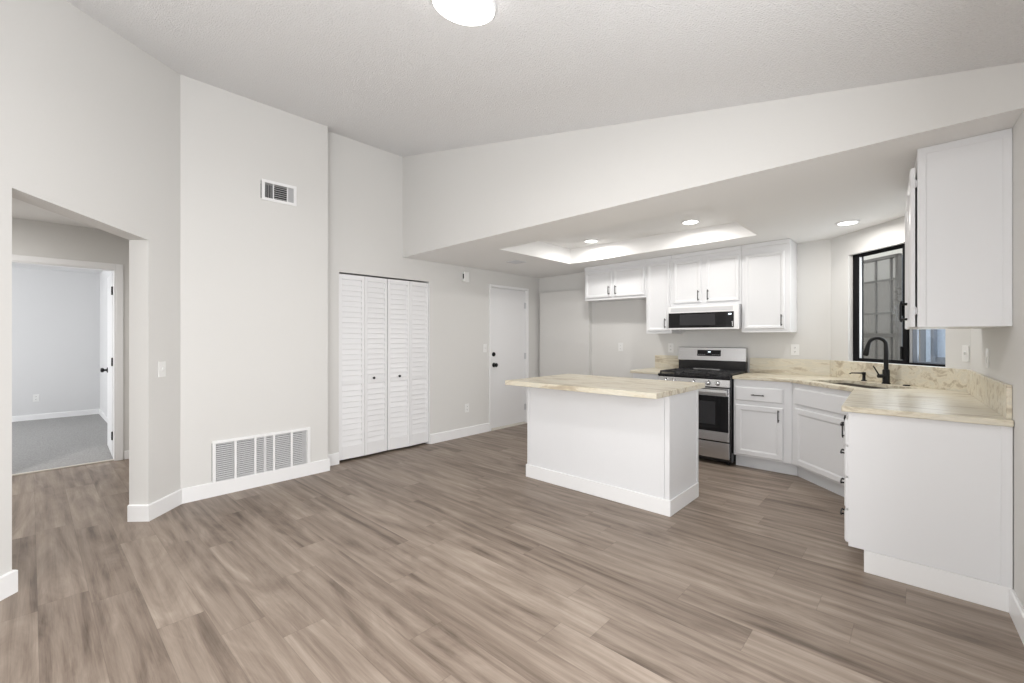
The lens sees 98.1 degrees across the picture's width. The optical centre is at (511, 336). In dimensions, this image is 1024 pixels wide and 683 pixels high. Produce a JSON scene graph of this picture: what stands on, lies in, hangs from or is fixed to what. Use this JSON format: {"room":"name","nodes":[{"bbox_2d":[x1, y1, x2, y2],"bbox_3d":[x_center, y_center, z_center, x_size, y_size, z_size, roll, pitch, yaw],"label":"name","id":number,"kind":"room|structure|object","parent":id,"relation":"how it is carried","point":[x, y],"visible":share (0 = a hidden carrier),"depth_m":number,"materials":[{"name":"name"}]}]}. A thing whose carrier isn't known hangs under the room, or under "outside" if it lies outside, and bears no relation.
{"room":"kitchen","nodes":[
{"label":"kitchen","id":0,"kind":"room"},
{"bbox_2d":[12,267,99,415],"bbox_3d":[-8.365,0.100,6.300,0.100,2.480,3.920,0,0,43],"label":"wall","id":1,"kind":"structure","parent":0,"point":[56,314],"depth_m":7.23,"materials":[{"name":"white paint"}]},
{"bbox_2d":[33,394,38,401],"bbox_3d":[-7.575,0.971,7.075,0.009,0.115,0.070,0,0,43],"label":"wall outlet","id":2,"kind":"object","parent":1,"relation":"attached to","point":[35,396],"visible":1,"depth_m":7.07,"materials":[{"name":"white plastic"}]},
{"bbox_2d":[12,409,106,421],"bbox_3d":[-6.921,1.275,4.908,3.910,0.090,3.792,0,0,43],"label":"baseboard","id":3,"kind":"structure","parent":1,"relation":"attached to","point":[100,412],"depth_m":7.22,"materials":[{"name":"white paint"}]},
{"bbox_2d":[12,263,102,273],"bbox_3d":[-6.939,-1.133,4.917,4.070,0.095,4.020,0,0,43],"label":"ceiling","id":4,"kind":"structure","parent":0,"point":[13,264],"depth_m":7.04,"materials":[{"name":"white paint"}]},
{"bbox_2d":[12,217,128,458],"bbox_3d":[-5.100,0.100,3.888,0.110,2.480,2.800,0,0,43],"label":"wall","id":5,"kind":"structure","parent":0,"point":[29,237],"depth_m":4.56,"materials":[{"name":"beige paint"}]},
{"bbox_2d":[12,459,113,475],"bbox_3d":[-4.527,1.314,4.463,0.037,0.012,0.796,0,0,43],"label":"trim","id":6,"kind":"structure","parent":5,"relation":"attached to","point":[111,459],"depth_m":4.46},
{"bbox_2d":[12,254,122,460],"bbox_3d":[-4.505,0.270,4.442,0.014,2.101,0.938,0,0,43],"label":"trim","id":7,"kind":"structure","parent":5,"relation":"attached to","point":[119,267],"depth_m":4.75,"materials":[{"name":"white paint"}]},
{"bbox_2d":[100,272,112,456],"bbox_3d":[-4.582,0.297,5.109,0.789,2.014,0.167,0,0,43],"label":"door","id":8,"kind":"structure","parent":5,"relation":"in","point":[109,369],"depth_m":5.01,"materials":[{"name":"white paint"}]},
{"bbox_2d":[0,0,180,575],"bbox_3d":[-2.660,-0.369,2.718,0.135,3.419,1.600,0,0,-2],"label":"wall","id":9,"kind":"structure","parent":0,"point":[90,120],"depth_m":2.86,"materials":[{"name":"beige paint"}]},
{"bbox_2d":[0,570,17,600],"bbox_3d":[-3.688,1.261,0.958,0.381,0.118,3.508,0,0,43],"label":"baseboard","id":10,"kind":"structure","parent":9,"relation":"attached to","point":[8,581],"depth_m":2.26,"materials":[{"name":"white paint"}]},
{"bbox_2d":[12,188,148,239],"bbox_3d":[-2.661,-0.733,2.739,0.135,0.073,0.906,0,0,-2],"label":"lintel","id":11,"kind":"object","parent":9,"relation":"attached to","point":[124,230],"visible":1,"depth_m":2.76,"materials":[{"name":"beige paint"}]},
{"bbox_2d":[158,361,165,376],"bbox_3d":[-2.608,0.240,3.321,0.018,0.115,0.070,0,0,-2],"label":"light switch","id":12,"kind":"object","parent":9,"relation":"attached to","point":[161,365],"visible":1,"depth_m":3.32,"materials":[{"name":"white plastic"}]},
{"bbox_2d":[100,271,112,415],"bbox_3d":[-5.592,0.100,6.335,3.929,2.480,0.108,0,0,43],"label":"wall","id":13,"kind":"structure","parent":0,"point":[104,275],"depth_m":7.24,"materials":[{"name":"white paint"}]},
{"bbox_2d":[181,75,327,488],"bbox_3d":[-2.267,-0.369,3.997,0.120,3.419,1.187,0,0,43],"label":"wall","id":14,"kind":"structure","parent":0,"point":[254,270],"depth_m":3.86,"materials":[{"name":"beige paint"}]},
{"bbox_2d":[127,452,338,521],"bbox_3d":[-2.256,1.261,3.889,0.211,0.118,1.733,0,0,33],"label":"baseboard","id":15,"kind":"structure","parent":14,"relation":"in","point":[135,512],"depth_m":3.72,"materials":[{"name":"white paint"}]},
{"bbox_2d":[212,427,309,482],"bbox_3d":[-2.245,1.050,4.004,0.122,0.375,0.800,0,0,43],"label":"air vent","id":16,"kind":"object","parent":14,"relation":"in","point":[253,454],"visible":0.98,"depth_m":3.95,"materials":[{"name":"white metal"}]},
{"bbox_2d":[261,179,296,205],"bbox_3d":[-2.159,-1.315,4.092,0.110,0.185,0.300,0,0,43],"label":"air vent","id":17,"kind":"object","parent":14,"relation":"in","point":[288,196],"visible":1,"depth_m":4.10,"materials":[{"name":"white metal"}]},
{"bbox_2d":[328,131,538,453],"bbox_3d":[-0.784,-0.384,5.824,0.120,3.447,3.700,0,0,43],"label":"wall","id":18,"kind":"structure","parent":0,"point":[365,182],"depth_m":5.18,"materials":[{"name":"beige paint"}]},
{"bbox_2d":[339,274,386,459],"bbox_3d":[-1.611,0.315,4.853,0.066,1.954,0.567,0,0,43],"label":"door","id":19,"kind":"structure","parent":18,"relation":"in","point":[362,299],"depth_m":4.83,"materials":[{"name":"white paint"}]},
{"bbox_2d":[387,279,427,449],"bbox_3d":[-1.220,0.315,5.274,0.068,1.954,0.566,0,0,43],"label":"door","id":20,"kind":"structure","parent":18,"relation":"in","point":[407,301],"depth_m":5.24,"materials":[{"name":"white paint"}]},
{"bbox_2d":[424,282,429,443],"bbox_3d":[-1.447,0.320,5.094,0.095,2.000,1.163,0,0,43],"label":"trim","id":21,"kind":"structure","parent":18,"relation":"attached to","point":[428,442],"depth_m":5.49,"materials":[{"name":"white paint"}]},
{"bbox_2d":[430,423,489,443],"bbox_3d":[-0.664,1.261,5.855,0.015,0.118,1.016,0,0,43],"label":"baseboard","id":22,"kind":"structure","parent":18,"relation":"attached to","point":[472,430],"depth_m":5.81,"materials":[{"name":"white paint"}]},
{"bbox_2d":[462,272,468,281],"bbox_3d":[-0.611,-0.796,5.894,0.040,0.132,0.094,0,0,43],"label":"door chime","id":23,"kind":"object","parent":18,"relation":"attached to","point":[465,275],"visible":1,"depth_m":5.87,"materials":[{"name":"white plastic"}]},
{"bbox_2d":[465,403,468,412],"bbox_3d":[-0.600,0.947,5.928,0.009,0.115,0.070,0,0,43],"label":"wall outlet","id":24,"kind":"object","parent":18,"relation":"attached to","point":[466,405],"visible":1,"depth_m":5.92,"materials":[{"name":"white plastic"}]},
{"bbox_2d":[483,344,486,351],"bbox_3d":[-0.372,0.155,6.169,0.018,0.115,0.070,0,0,43],"label":"light switch","id":25,"kind":"object","parent":18,"relation":"attached to","point":[484,345],"visible":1,"depth_m":6.16,"materials":[{"name":"white plastic"}]},
{"bbox_2d":[491,288,525,427],"bbox_3d":[-0.039,0.296,6.550,0.110,1.995,0.769,0,0,43],"label":"door","id":26,"kind":"structure","parent":18,"relation":"in","point":[508,355],"depth_m":6.54,"materials":[{"name":"white paint"}]},
{"bbox_2d":[489,284,528,430],"bbox_3d":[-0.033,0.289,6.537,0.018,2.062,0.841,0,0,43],"label":"trim","id":27,"kind":"structure","parent":18,"relation":"attached to","point":[490,285],"depth_m":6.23,"materials":[{"name":"white paint"}]},
{"bbox_2d":[491,422,526,430],"bbox_3d":[-0.072,1.309,6.574,0.150,0.022,0.768,0,0,43],"label":"trim","id":28,"kind":"structure","parent":18,"relation":"attached to","point":[519,423],"depth_m":6.52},
{"bbox_2d":[0,414,1023,682],"bbox_3d":[-2.931,1.378,3.975,11.300,0.124,9.370,0,0,43],"label":"floor","id":29,"kind":"structure","parent":0,"point":[440,562],"depth_m":2.36,"materials":[{"name":"wood"}]},
{"bbox_2d":[526,387,698,516],"bbox_3d":[0.860,0.876,3.966,1.401,0.888,0.638,0,0,43],"label":"kitchen island","id":30,"kind":"object","parent":29,"relation":"on","point":[642,453],"visible":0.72,"depth_m":3.60,"materials":[{"name":"white paint"}]},
{"bbox_2d":[505,374,704,398],"bbox_3d":[0.789,0.410,3.891,1.413,0.041,0.980,0,0,43],"label":"island countertop","id":31,"kind":"structure","parent":30,"relation":"on","point":[620,386],"depth_m":3.65,"materials":[{"name":"beige stone"}]},
{"bbox_2d":[633,373,658,379],"bbox_3d":[1.752,0.874,5.389,0.330,0.892,0.660,0,0,43],"label":"base cabinet","id":32,"kind":"object","parent":29,"relation":"on","point":[635,375],"visible":0.04,"depth_m":5.19,"materials":[{"name":"white paint"}]},
{"bbox_2d":[630,355,678,373],"bbox_3d":[1.751,0.330,5.405,0.356,0.195,0.637,0,0,43],"label":"countertop","id":33,"kind":"structure","parent":32,"relation":"on","point":[662,362],"depth_m":5.58,"materials":[{"name":"beige stone"}]},
{"bbox_2d":[658,347,747,464],"bbox_3d":[2.134,0.720,4.984,0.774,1.200,0.710,0,0,43],"label":"gas range","id":34,"kind":"object","parent":29,"relation":"on","point":[715,367],"visible":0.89,"depth_m":4.68,"materials":[{"name":"silver metal"}]},
{"bbox_2d":[658,372,738,379],"bbox_3d":[2.130,0.421,4.978,0.771,0.022,0.593,0,0,43],"label":"cooktop","id":35,"kind":"object","parent":34,"relation":"in","point":[668,375],"depth_m":4.77,"materials":[{"name":"black metal"}]},
{"bbox_2d":[734,379,796,475],"bbox_3d":[2.651,0.874,4.560,0.541,0.892,0.660,0,0,43],"label":"base cabinet","id":36,"kind":"object","parent":29,"relation":"on","point":[762,409],"visible":0.88,"depth_m":4.35,"materials":[{"name":"white paint"}]},
{"bbox_2d":[792,383,850,496],"bbox_3d":[2.923,0.874,3.813,0.639,0.892,1.634,0,0,-2],"label":"base cabinet","id":37,"kind":"object","parent":29,"relation":"on","point":[817,415],"visible":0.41,"depth_m":3.84,"materials":[{"name":"white paint"}]},
{"bbox_2d":[732,358,1013,426],"bbox_3d":[2.697,0.330,3.515,1.249,0.195,2.892,0,0,10],"label":"countertop","id":38,"kind":"structure","parent":37,"relation":"on","point":[933,393],"depth_m":3.19,"materials":[{"name":"beige stone"}]},
{"bbox_2d":[849,372,866,380],"bbox_3d":[3.120,0.355,4.013,0.138,0.080,0.043,0,0,18],"label":"soap dispenser","id":39,"kind":"object","parent":38,"relation":"on","point":[862,373],"visible":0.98,"depth_m":4.00,"materials":[{"name":"black metal"}]},
{"bbox_2d":[833,383,887,388],"bbox_3d":[2.923,0.521,3.751,0.404,0.187,0.724,0,0,-2],"label":"sink","id":40,"kind":"object","parent":38,"relation":"in","point":[848,384],"visible":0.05,"depth_m":3.96,"materials":[{"name":"silver metal"}]},
{"bbox_2d":[862,337,890,383],"bbox_3d":[3.097,0.196,3.777,0.191,0.399,0.063,0,0,22],"label":"kitchen faucet","id":41,"kind":"object","parent":38,"relation":"on","point":[885,375],"visible":1,"depth_m":3.75,"materials":[{"name":"black metal"}]},
{"bbox_2d":[840,412,1012,612],"bbox_3d":[2.518,0.874,2.780,0.703,0.892,1.154,0,0,43],"label":"base cabinet","id":42,"kind":"object","parent":29,"relation":"on","point":[928,503],"visible":0.93,"depth_m":2.31,"materials":[{"name":"white paint"}]},
{"bbox_2d":[12,0,1023,228],"bbox_3d":[-2.263,-1.684,1.713,7.250,1.134,6.850,0,0,43],"label":"ceiling","id":43,"kind":"structure","parent":0,"point":[403,78],"depth_m":2.50,"materials":[{"name":"white paint"}]},
{"bbox_2d":[432,0,495,25],"bbox_3d":[-0.224,-1.549,2.075,0.297,0.084,0.300,0,0,43],"label":"flush ceiling light","id":44,"kind":"object","parent":43,"relation":"attached to","point":[463,12],"visible":1,"depth_m":2.08,"materials":[{"name":"white paint"}]},
{"bbox_2d":[539,239,830,377],"bbox_3d":[1.856,0.149,5.825,3.860,2.381,0.120,0,0,43],"label":"wall","id":45,"kind":"structure","parent":0,"point":[615,322],"depth_m":5.32,"materials":[{"name":"beige paint"}]},
{"bbox_2d":[540,289,591,376],"bbox_3d":[0.796,0.327,6.673,0.892,2.027,0.090,0,0,43],"label":"wall panel","id":46,"kind":"object","parent":45,"relation":"attached to","point":[565,316],"visible":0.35,"depth_m":6.62,"materials":[{"name":"beige paint"}]},
{"bbox_2d":[585,259,645,301],"bbox_3d":[1.420,-0.727,5.888,0.893,0.469,0.376,0,0,43],"label":"upper cabinet","id":47,"kind":"object","parent":45,"relation":"attached to","point":[623,281],"visible":0.97,"depth_m":5.75,"materials":[{"name":"white paint"}]},
{"bbox_2d":[618,343,622,350],"bbox_3d":[1.485,0.137,6.079,0.070,0.115,0.009,0,0,43],"label":"wall outlet","id":48,"kind":"object","parent":45,"relation":"attached to","point":[620,345],"visible":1,"depth_m":6.08,"materials":[{"name":"white plastic"}]},
{"bbox_2d":[646,255,681,333],"bbox_3d":[1.867,-0.504,5.476,0.319,0.924,0.376,0,0,43],"label":"upper cabinet","id":49,"kind":"object","parent":45,"relation":"attached to","point":[658,269],"visible":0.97,"depth_m":5.37,"materials":[{"name":"white paint"}]},
{"bbox_2d":[655,355,678,368],"bbox_3d":[1.970,0.314,5.624,0.331,0.163,0.019,0,0,43],"label":"backsplash","id":50,"kind":"structure","parent":45,"relation":"attached to","point":[661,361],"depth_m":5.63,"materials":[{"name":"beige stone"}]},
{"bbox_2d":[668,343,673,351],"bbox_3d":[2.002,0.137,5.603,0.070,0.115,0.009,0,0,43],"label":"wall outlet","id":51,"kind":"object","parent":45,"relation":"attached to","point":[670,345],"visible":1,"depth_m":5.60,"materials":[{"name":"white plastic"}]},
{"bbox_2d":[672,245,741,306],"bbox_3d":[2.264,-0.665,5.109,0.760,0.626,0.376,0,0,43],"label":"upper cabinet","id":52,"kind":"object","parent":45,"relation":"attached to","point":[714,276],"visible":0.94,"depth_m":4.97,"materials":[{"name":"white paint"}]},
{"bbox_2d":[668,304,741,329],"bbox_3d":[2.243,-0.216,5.086,0.758,0.263,0.437,0,0,43],"label":"microwave","id":53,"kind":"object","parent":52,"relation":"attached to","point":[729,316],"visible":0.98,"depth_m":4.90,"materials":[{"name":"silver metal"}]},
{"bbox_2d":[741,238,796,332],"bbox_3d":[2.710,-0.517,4.698,0.449,0.937,0.376,0,0,43],"label":"upper cabinet","id":54,"kind":"object","parent":45,"relation":"attached to","point":[769,269],"visible":1,"depth_m":4.57,"materials":[{"name":"white paint"}]},
{"bbox_2d":[750,358,829,375],"bbox_3d":[2.938,0.314,4.731,0.742,0.163,0.019,0,0,43],"label":"backsplash","id":55,"kind":"structure","parent":45,"relation":"attached to","point":[757,365],"depth_m":4.70,"materials":[{"name":"beige stone"}]},
{"bbox_2d":[791,344,798,354],"bbox_3d":[2.987,0.135,4.693,0.075,0.115,0.009,0,0,43],"label":"wall outlet","id":56,"kind":"object","parent":45,"relation":"attached to","point":[794,347],"visible":1,"depth_m":4.69,"materials":[{"name":"white plastic"}]},
{"bbox_2d":[403,62,1023,256],"bbox_3d":[0.540,-1.539,3.620,4.915,1.215,0.145,0,0,43],"label":"wall header","id":57,"kind":"structure","parent":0,"point":[451,197],"depth_m":3.10,"materials":[{"name":"beige paint"}]},
{"bbox_2d":[404,108,1023,277],"bbox_3d":[1.378,-1.145,4.514,4.935,0.426,2.594,0,0,43],"label":"ceiling","id":58,"kind":"structure","parent":0,"point":[802,201],"depth_m":3.66,"materials":[{"name":"paint"}]},
{"bbox_2d":[507,260,525,263],"bbox_3d":[0.051,-0.939,5.572,0.180,0.008,0.180,0,0,43],"label":"ceiling vent","id":59,"kind":"object","parent":58,"relation":"in","point":[513,261],"visible":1,"depth_m":5.58,"materials":[{"name":"metal"}]},
{"bbox_2d":[584,239,597,242],"bbox_3d":[0.936,-1.135,5.258,0.170,0.014,0.170,0,0,43],"label":"recessed light","id":60,"kind":"object","parent":58,"relation":"in","point":[586,240],"visible":1,"depth_m":5.23,"materials":[{"name":"white paint"}]},
{"bbox_2d":[681,219,699,224],"bbox_3d":[1.762,-1.135,4.388,0.170,0.014,0.170,0,0,43],"label":"recessed light","id":61,"kind":"object","parent":58,"relation":"in","point":[689,221],"visible":1,"depth_m":4.35,"materials":[{"name":"white paint"}]},
{"bbox_2d":[835,219,859,225],"bbox_3d":[2.900,-0.987,3.842,0.170,0.014,0.170,0,0,43],"label":"recessed light","id":62,"kind":"object","parent":58,"relation":"in","point":[853,221],"visible":1,"depth_m":3.81,"materials":[{"name":"white paint"}]},
{"bbox_2d":[864,248,901,359],"bbox_3d":[4.842,-0.255,6.283,0.212,3.250,3.540,0,0,-2],"label":"wall","id":63,"kind":"structure","parent":0,"point":[883,288],"depth_m":5.75,"materials":[{"name":"beige paint"}]},
{"bbox_2d":[864,253,901,359],"bbox_3d":[3.718,0.258,4.514,0.040,2.125,0.485,0,0,-2],"label":"security gate","id":64,"kind":"object","parent":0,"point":[897,335],"visible":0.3,"depth_m":4.36,"materials":[{"name":"grey metal"}]},
{"bbox_2d":[830,360,969,391],"bbox_3d":[3.235,0.314,3.828,0.019,0.163,1.313,0,0,-2],"label":"backsplash","id":65,"kind":"structure","parent":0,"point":[953,379],"depth_m":3.62,"materials":[{"name":"beige stone"}]},
{"bbox_2d":[831,216,970,369],"bbox_3d":[3.311,0.142,3.831,0.130,2.395,1.316,0,0,-2],"label":"wall","id":66,"kind":"structure","parent":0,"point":[890,233],"depth_m":4.27,"materials":[{"name":"beige paint"}]},
{"bbox_2d":[853,244,945,367],"bbox_3d":[3.310,-0.275,3.811,0.132,1.020,0.938,0,0,-2],"label":"window","id":67,"kind":"structure","parent":66,"relation":"attached to","point":[909,350],"depth_m":4.06,"materials":[{"name":"metal"}]},
{"bbox_2d":[962,346,968,361],"bbox_3d":[3.262,0.120,3.203,0.018,0.115,0.045,0,0,-2],"label":"light switch","id":68,"kind":"object","parent":66,"relation":"attached to","point":[965,349],"visible":1,"depth_m":3.20,"materials":[{"name":"white plastic"}]},
{"bbox_2d":[919,329,944,362],"bbox_3d":[4.231,0.220,4.227,0.060,2.200,1.200,0,0,-2],"label":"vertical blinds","id":69,"kind":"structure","parent":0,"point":[931,341],"depth_m":4.43,"materials":[{"name":"blue"}]},
{"bbox_2d":[971,110,1023,607],"bbox_3d":[0.716,0.060,0.024,0.120,2.560,8.209,0,0,40],"label":"wall","id":70,"kind":"structure","parent":0,"point":[1005,345],"depth_m":2.06,"materials":[{"name":"beige paint"}]},
{"bbox_2d":[899,128,1012,328],"bbox_3d":[2.550,-0.529,2.608,0.425,0.953,0.908,0,0,43],"label":"upper cabinet","id":71,"kind":"object","parent":70,"relation":"attached to","point":[959,203],"visible":1,"depth_m":2.26,"materials":[{"name":"white paint"}]},
{"bbox_2d":[985,348,988,367],"bbox_3d":[2.825,0.125,2.646,0.011,0.115,0.070,0,0,40],"label":"light switch","id":72,"kind":"object","parent":70,"relation":"attached to","point":[987,349],"visible":1,"depth_m":2.62,"materials":[{"name":"white plastic"}]},
{"bbox_2d":[967,369,1011,418],"bbox_3d":[2.830,0.314,2.660,0.020,0.163,1.350,0,0,40],"label":"backsplash","id":73,"kind":"structure","parent":70,"relation":"attached to","point":[996,394],"depth_m":2.45,"materials":[{"name":"beige stone"}]},
{"bbox_2d":[1009,589,1023,644],"bbox_3d":[1.176,1.261,0.680,0.015,0.118,3.759,0,0,40],"label":"baseboard","id":74,"kind":"structure","parent":70,"relation":"attached to","point":[1016,610],"depth_m":2.01,"materials":[{"name":"white paint"}]},
{"bbox_3d":[-3.421,0.100,4.312,2.004,2.480,0.100,0,0,43],"label":"wall","id":75,"kind":"structure","parent":0,"visible":0},
{"bbox_2d":[124,450,128,458],"bbox_3d":[-3.457,1.275,4.202,1.880,0.090,0.110,0,0,43],"label":"baseboard","id":76,"kind":"structure","parent":75,"relation":"attached to","point":[126,453],"depth_m":4.80,"materials":[{"name":"white paint"}]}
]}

